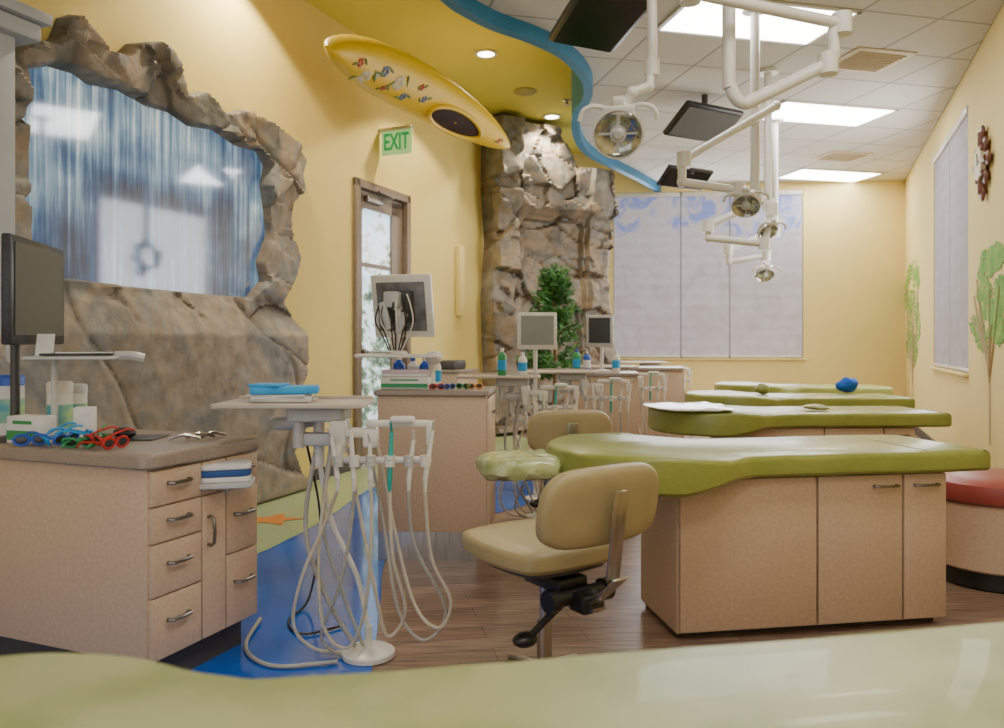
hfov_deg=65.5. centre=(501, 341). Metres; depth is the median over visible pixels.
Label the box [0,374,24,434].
wipes canister
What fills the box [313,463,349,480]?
baseboard
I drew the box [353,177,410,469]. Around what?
door
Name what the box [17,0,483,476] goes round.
wall
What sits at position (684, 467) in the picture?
cushion
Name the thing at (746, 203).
light
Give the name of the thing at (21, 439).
sunglasses
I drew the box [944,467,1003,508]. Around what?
seat cushion
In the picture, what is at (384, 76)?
flower
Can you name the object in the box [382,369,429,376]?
glove box
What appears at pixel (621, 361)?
tray
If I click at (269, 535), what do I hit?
trim
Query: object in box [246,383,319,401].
stack
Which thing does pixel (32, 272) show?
computer monitor
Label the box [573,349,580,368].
spray bottle
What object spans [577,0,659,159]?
light
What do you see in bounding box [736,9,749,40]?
recessed light
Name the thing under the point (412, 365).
spray bottle
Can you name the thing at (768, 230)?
light
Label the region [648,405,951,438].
bed
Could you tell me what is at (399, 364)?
spray bottle
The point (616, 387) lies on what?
base cabinet
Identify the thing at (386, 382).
glove box
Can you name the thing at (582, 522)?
stool
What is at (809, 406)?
pad
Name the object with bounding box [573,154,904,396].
wall
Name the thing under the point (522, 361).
spray bottle
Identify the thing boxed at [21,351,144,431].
shelf
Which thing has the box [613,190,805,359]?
window
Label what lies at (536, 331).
computer monitor
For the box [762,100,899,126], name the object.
recessed light
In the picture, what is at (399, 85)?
flower
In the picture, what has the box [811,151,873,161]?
ceiling vent
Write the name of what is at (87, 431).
sunglasses
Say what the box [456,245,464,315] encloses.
wall sconce
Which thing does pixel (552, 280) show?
potted tree
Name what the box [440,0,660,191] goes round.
trim
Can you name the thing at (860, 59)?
ceiling vent
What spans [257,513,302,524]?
trim
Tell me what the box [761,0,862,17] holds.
recessed light
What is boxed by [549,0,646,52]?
television
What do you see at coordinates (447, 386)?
sunglasses
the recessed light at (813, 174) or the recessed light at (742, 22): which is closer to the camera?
the recessed light at (742, 22)
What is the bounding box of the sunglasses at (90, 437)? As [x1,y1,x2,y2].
[84,426,134,445]
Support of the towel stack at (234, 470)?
on the tray at (234, 485)
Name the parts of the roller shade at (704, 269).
head rail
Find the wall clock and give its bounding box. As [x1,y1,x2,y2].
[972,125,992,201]
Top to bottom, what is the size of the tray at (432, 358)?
0.215 m
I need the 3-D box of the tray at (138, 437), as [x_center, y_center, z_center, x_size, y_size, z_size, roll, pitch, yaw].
[-1.420,0.369,3.020,0.200,0.005,0.160,0,0,0]
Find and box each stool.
[462,462,658,661]
[523,410,611,507]
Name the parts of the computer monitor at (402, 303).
panel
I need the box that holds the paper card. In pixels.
[35,334,54,355]
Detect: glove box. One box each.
[6,414,55,443]
[73,406,96,437]
[381,377,430,388]
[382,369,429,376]
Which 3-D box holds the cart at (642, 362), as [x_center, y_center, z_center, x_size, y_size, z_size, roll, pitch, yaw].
[1.783,0.708,9.009,0.891,0.984,0.332,0,0,0]
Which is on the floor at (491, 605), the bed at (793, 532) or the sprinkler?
the bed at (793, 532)
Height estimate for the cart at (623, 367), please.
0.984 m
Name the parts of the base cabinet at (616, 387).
door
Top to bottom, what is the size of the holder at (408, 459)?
0.040 m
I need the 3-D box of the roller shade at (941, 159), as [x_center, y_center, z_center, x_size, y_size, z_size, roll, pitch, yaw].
[4.692,-0.905,8.331,0.050,2.340,1.056,0,0,22]
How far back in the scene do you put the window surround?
5.08 m
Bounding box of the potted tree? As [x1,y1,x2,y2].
[514,262,584,404]
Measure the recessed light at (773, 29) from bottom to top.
0.016 m
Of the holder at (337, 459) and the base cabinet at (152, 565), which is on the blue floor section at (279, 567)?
the base cabinet at (152, 565)
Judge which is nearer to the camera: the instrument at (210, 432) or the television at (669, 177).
the instrument at (210, 432)
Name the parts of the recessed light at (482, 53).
bulb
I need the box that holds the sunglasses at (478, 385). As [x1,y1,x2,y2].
[467,383,482,388]
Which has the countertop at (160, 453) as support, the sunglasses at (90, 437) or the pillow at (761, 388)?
the sunglasses at (90, 437)
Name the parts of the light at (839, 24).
arm, arm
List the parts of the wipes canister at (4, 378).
lid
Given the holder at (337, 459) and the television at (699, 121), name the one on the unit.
the holder at (337, 459)
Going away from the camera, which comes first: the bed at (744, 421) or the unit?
the unit
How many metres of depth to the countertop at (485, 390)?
4.26 m
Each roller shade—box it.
[614,192,679,356]
[681,191,728,356]
[730,190,802,357]
[932,137,949,367]
[947,106,967,371]
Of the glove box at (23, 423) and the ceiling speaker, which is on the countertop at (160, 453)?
the glove box at (23, 423)
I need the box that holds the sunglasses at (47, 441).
[39,422,82,445]
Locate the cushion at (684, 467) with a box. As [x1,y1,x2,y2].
[546,432,990,496]
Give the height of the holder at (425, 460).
0.040 m
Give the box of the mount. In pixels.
[701,94,707,103]
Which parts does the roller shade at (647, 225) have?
head rail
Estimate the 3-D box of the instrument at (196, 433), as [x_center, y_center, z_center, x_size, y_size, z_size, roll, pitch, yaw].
[-1.158,0.358,2.995,0.114,0.026,0.012,0,0,-40]
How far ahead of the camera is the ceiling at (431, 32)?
7.82 m
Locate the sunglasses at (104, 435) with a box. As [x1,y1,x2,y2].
[61,434,112,448]
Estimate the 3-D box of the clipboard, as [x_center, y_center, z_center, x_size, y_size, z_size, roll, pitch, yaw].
[-1.592,0.044,2.947,0.242,0.012,0.158,0,0,-17]
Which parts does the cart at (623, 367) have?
arm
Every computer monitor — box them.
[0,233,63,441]
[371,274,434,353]
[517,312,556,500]
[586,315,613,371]
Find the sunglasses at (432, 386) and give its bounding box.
[428,383,443,389]
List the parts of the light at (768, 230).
arm, arm, arm, ceiling plate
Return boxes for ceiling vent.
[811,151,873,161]
[839,47,917,73]
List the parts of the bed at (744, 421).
door, door, door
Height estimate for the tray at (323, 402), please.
0.028 m
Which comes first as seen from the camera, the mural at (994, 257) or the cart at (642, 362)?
the mural at (994, 257)
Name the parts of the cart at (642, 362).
arm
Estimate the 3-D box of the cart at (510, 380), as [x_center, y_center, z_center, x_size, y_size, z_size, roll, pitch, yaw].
[0.144,0.708,5.317,0.891,0.984,0.332,0,0,4]
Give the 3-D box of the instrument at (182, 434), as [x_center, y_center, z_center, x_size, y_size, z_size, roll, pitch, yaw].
[-1.200,0.358,2.951,0.114,0.026,0.012,0,0,-23]
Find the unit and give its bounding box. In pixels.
[210,396,452,668]
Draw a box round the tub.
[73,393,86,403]
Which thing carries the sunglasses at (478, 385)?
on the countertop at (485, 390)
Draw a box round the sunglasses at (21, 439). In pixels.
[12,434,53,445]
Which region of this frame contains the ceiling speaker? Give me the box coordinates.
[513,87,536,95]
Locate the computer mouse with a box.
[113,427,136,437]
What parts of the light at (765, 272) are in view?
arm, arm, bulb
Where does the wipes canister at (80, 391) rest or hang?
on the countertop at (160, 453)
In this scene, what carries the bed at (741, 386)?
on the floor at (491, 605)
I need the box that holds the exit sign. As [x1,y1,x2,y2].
[379,125,412,155]
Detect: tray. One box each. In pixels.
[199,476,255,492]
[210,396,373,408]
[456,373,540,378]
[527,369,597,373]
[581,364,638,367]
[620,360,668,362]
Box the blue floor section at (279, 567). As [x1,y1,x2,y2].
[190,481,532,678]
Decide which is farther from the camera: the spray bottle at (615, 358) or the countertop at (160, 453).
the spray bottle at (615, 358)
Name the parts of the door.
glass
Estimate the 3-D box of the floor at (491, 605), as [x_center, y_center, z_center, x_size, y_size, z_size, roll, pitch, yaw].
[1.000,1.200,5.400,14.000,0.001,15.200,0,0,0]
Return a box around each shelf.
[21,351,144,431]
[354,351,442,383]
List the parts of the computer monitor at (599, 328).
casing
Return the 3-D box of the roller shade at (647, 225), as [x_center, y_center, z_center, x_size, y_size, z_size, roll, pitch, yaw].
[2.219,-1.025,11.963,0.996,2.520,0.051,0,0,5]
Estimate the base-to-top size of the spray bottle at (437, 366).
0.194 m
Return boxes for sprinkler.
[563,99,570,105]
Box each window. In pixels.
[22,66,264,296]
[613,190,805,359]
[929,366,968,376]
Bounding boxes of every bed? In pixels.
[0,622,1003,727]
[475,432,990,635]
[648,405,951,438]
[685,390,914,407]
[714,381,892,394]
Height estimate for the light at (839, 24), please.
1.330 m
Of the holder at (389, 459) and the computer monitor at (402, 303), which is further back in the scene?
the computer monitor at (402, 303)
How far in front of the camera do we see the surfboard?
6.04 m
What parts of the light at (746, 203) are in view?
arm, handle, arm, bulb, ceiling plate, handle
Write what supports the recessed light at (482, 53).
in the ceiling at (431, 32)
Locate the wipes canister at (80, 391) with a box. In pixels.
[73,383,87,407]
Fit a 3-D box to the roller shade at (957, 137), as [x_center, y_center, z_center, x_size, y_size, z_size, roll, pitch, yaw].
[4.290,-0.905,7.329,0.051,2.340,1.056,0,0,22]
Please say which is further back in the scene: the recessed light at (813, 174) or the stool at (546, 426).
the recessed light at (813, 174)
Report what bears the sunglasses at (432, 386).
on the countertop at (485, 390)
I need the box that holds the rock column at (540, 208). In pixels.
[481,114,618,434]
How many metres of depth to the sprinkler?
9.34 m
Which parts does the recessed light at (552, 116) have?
bulb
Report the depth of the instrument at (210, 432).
3.03 m
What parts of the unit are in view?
support arm, power cord, arm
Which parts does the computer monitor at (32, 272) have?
casing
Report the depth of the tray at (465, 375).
5.20 m
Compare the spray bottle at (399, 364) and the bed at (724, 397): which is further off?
the bed at (724, 397)
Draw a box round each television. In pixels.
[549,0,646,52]
[657,164,713,190]
[663,100,743,141]
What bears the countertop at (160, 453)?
on the base cabinet at (152, 565)
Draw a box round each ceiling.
[305,0,582,153]
[477,0,1003,183]
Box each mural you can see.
[905,259,920,397]
[969,240,1003,444]
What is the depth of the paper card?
2.90 m
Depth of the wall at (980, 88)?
6.82 m
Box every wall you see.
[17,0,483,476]
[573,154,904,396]
[905,3,1003,467]
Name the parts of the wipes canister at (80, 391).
lid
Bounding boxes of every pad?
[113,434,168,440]
[802,404,829,409]
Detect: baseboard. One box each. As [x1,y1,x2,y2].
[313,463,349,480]
[913,427,934,440]
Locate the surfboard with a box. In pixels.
[323,34,509,148]
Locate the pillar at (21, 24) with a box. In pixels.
[0,0,51,362]
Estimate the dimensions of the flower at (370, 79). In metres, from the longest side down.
0.556 x 0.183 x 0.057 m
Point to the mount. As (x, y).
(704, 98)
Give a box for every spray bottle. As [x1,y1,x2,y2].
[393,358,404,368]
[407,358,418,368]
[419,358,427,368]
[435,363,440,384]
[498,348,505,374]
[518,352,526,375]
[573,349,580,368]
[583,349,590,368]
[612,349,619,371]
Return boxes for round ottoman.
[944,467,1003,593]
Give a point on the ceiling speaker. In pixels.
(524, 91)
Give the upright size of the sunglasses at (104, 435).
0.044 m
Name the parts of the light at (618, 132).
handle, arm, handle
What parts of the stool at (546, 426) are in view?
lever, backrest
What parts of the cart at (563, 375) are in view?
arm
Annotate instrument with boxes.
[168,433,200,440]
[185,432,214,439]
[201,431,226,438]
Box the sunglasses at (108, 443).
[76,435,128,449]
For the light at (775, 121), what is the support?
hanging from the ceiling at (946, 35)
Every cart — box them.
[456,373,579,518]
[527,369,632,432]
[581,364,669,436]
[620,360,692,438]
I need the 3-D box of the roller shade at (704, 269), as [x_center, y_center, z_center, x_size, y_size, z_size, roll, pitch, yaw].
[3.090,-1.025,11.881,0.706,2.520,0.050,0,0,5]
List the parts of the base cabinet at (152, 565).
drawer, drawer, drawer, drawer, handle, handle, handle, handle, handle, door, drawer, drawer, drawer, drawer, handle, handle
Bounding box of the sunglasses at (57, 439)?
[26,429,79,444]
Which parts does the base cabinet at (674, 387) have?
door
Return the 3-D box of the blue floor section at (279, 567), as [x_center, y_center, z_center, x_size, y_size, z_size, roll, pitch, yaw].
[-1.220,1.197,4.391,2.965,0.001,7.618,0,0,0]
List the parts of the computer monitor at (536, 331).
casing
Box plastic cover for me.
[643,402,734,411]
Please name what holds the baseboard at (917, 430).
attached to the wall at (980, 88)
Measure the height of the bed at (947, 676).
0.751 m
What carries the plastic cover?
on the bed at (744, 421)
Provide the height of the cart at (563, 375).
0.984 m
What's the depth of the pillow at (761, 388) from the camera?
6.69 m
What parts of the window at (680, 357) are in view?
sill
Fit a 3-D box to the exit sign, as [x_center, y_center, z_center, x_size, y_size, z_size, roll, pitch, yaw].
[-1.047,-1.982,7.704,0.370,0.270,0.050,0,0,22]
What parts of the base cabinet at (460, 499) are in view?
door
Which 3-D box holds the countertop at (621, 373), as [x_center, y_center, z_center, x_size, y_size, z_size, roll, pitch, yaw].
[0.868,0.279,6.931,0.660,0.030,0.540,0,0,6]
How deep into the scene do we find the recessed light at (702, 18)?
5.82 m
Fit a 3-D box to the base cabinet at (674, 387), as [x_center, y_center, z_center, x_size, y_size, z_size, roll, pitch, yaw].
[1.627,0.748,8.275,0.598,0.905,0.500,0,0,6]
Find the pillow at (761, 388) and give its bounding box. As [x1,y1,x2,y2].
[754,383,769,393]
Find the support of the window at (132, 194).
attached to the window surround
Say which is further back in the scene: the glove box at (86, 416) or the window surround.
the window surround
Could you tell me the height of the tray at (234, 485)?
0.055 m
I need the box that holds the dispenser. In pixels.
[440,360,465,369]
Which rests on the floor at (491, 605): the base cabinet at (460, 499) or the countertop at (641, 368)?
the base cabinet at (460, 499)
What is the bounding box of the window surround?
[0,14,308,503]
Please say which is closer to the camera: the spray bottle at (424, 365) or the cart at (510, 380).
the spray bottle at (424, 365)
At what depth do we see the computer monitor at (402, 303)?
4.38 m
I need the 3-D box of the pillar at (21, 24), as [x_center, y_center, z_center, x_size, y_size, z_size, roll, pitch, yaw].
[-2.626,-0.255,3.928,0.400,2.910,0.500,0,0,22]
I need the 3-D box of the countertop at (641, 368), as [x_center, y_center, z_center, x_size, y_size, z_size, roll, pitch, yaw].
[1.603,0.279,8.277,0.590,0.030,0.540,0,0,6]
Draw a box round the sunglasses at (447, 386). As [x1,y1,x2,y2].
[438,383,455,389]
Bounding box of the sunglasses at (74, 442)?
[61,424,106,447]
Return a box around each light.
[474,49,497,58]
[543,113,560,119]
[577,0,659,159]
[657,1,721,37]
[677,10,780,217]
[680,0,852,109]
[702,67,786,250]
[723,244,781,281]
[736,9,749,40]
[760,14,827,45]
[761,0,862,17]
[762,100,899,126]
[772,118,783,202]
[778,168,884,182]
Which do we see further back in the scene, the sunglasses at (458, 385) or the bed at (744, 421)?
the bed at (744, 421)
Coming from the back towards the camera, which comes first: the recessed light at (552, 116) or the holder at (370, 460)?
the recessed light at (552, 116)
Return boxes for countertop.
[0,427,259,470]
[374,386,495,395]
[586,371,638,376]
[629,366,684,370]
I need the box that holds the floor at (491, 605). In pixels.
[361,432,1003,672]
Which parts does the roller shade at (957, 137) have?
head rail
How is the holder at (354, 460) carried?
on the unit
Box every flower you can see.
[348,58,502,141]
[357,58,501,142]
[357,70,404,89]
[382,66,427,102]
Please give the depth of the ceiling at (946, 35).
7.17 m
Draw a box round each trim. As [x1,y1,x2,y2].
[254,434,528,552]
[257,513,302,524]
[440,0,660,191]
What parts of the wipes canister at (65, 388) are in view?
lid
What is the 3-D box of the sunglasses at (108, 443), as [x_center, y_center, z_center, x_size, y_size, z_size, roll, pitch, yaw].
[-1.405,0.351,2.750,0.126,0.044,0.124,0,0,20]
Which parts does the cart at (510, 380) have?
arm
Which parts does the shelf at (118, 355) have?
arm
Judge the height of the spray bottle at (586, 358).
0.204 m
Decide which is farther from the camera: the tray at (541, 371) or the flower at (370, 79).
the tray at (541, 371)
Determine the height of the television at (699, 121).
0.254 m
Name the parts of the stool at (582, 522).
seat, lever, backrest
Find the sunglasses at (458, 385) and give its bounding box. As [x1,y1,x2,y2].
[456,383,470,388]
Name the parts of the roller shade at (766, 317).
head rail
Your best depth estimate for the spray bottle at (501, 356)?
5.29 m
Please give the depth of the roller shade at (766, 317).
11.79 m
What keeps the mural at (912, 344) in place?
attached to the wall at (980, 88)
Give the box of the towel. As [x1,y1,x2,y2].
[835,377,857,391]
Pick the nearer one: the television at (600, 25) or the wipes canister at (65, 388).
the wipes canister at (65, 388)
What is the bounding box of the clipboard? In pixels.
[39,352,113,355]
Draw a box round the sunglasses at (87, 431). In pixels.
[48,428,93,436]
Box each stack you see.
[201,459,251,483]
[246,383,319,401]
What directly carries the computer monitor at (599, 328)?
on the countertop at (621, 373)
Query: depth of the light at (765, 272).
8.27 m
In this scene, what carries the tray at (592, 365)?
on the cart at (623, 367)
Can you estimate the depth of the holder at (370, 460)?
2.84 m
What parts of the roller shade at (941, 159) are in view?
head rail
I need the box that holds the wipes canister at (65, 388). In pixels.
[46,381,73,434]
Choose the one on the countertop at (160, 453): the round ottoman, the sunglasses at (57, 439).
the sunglasses at (57, 439)
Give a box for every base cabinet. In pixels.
[0,451,256,669]
[378,393,497,561]
[564,376,640,434]
[636,371,683,437]
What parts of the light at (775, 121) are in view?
ceiling plate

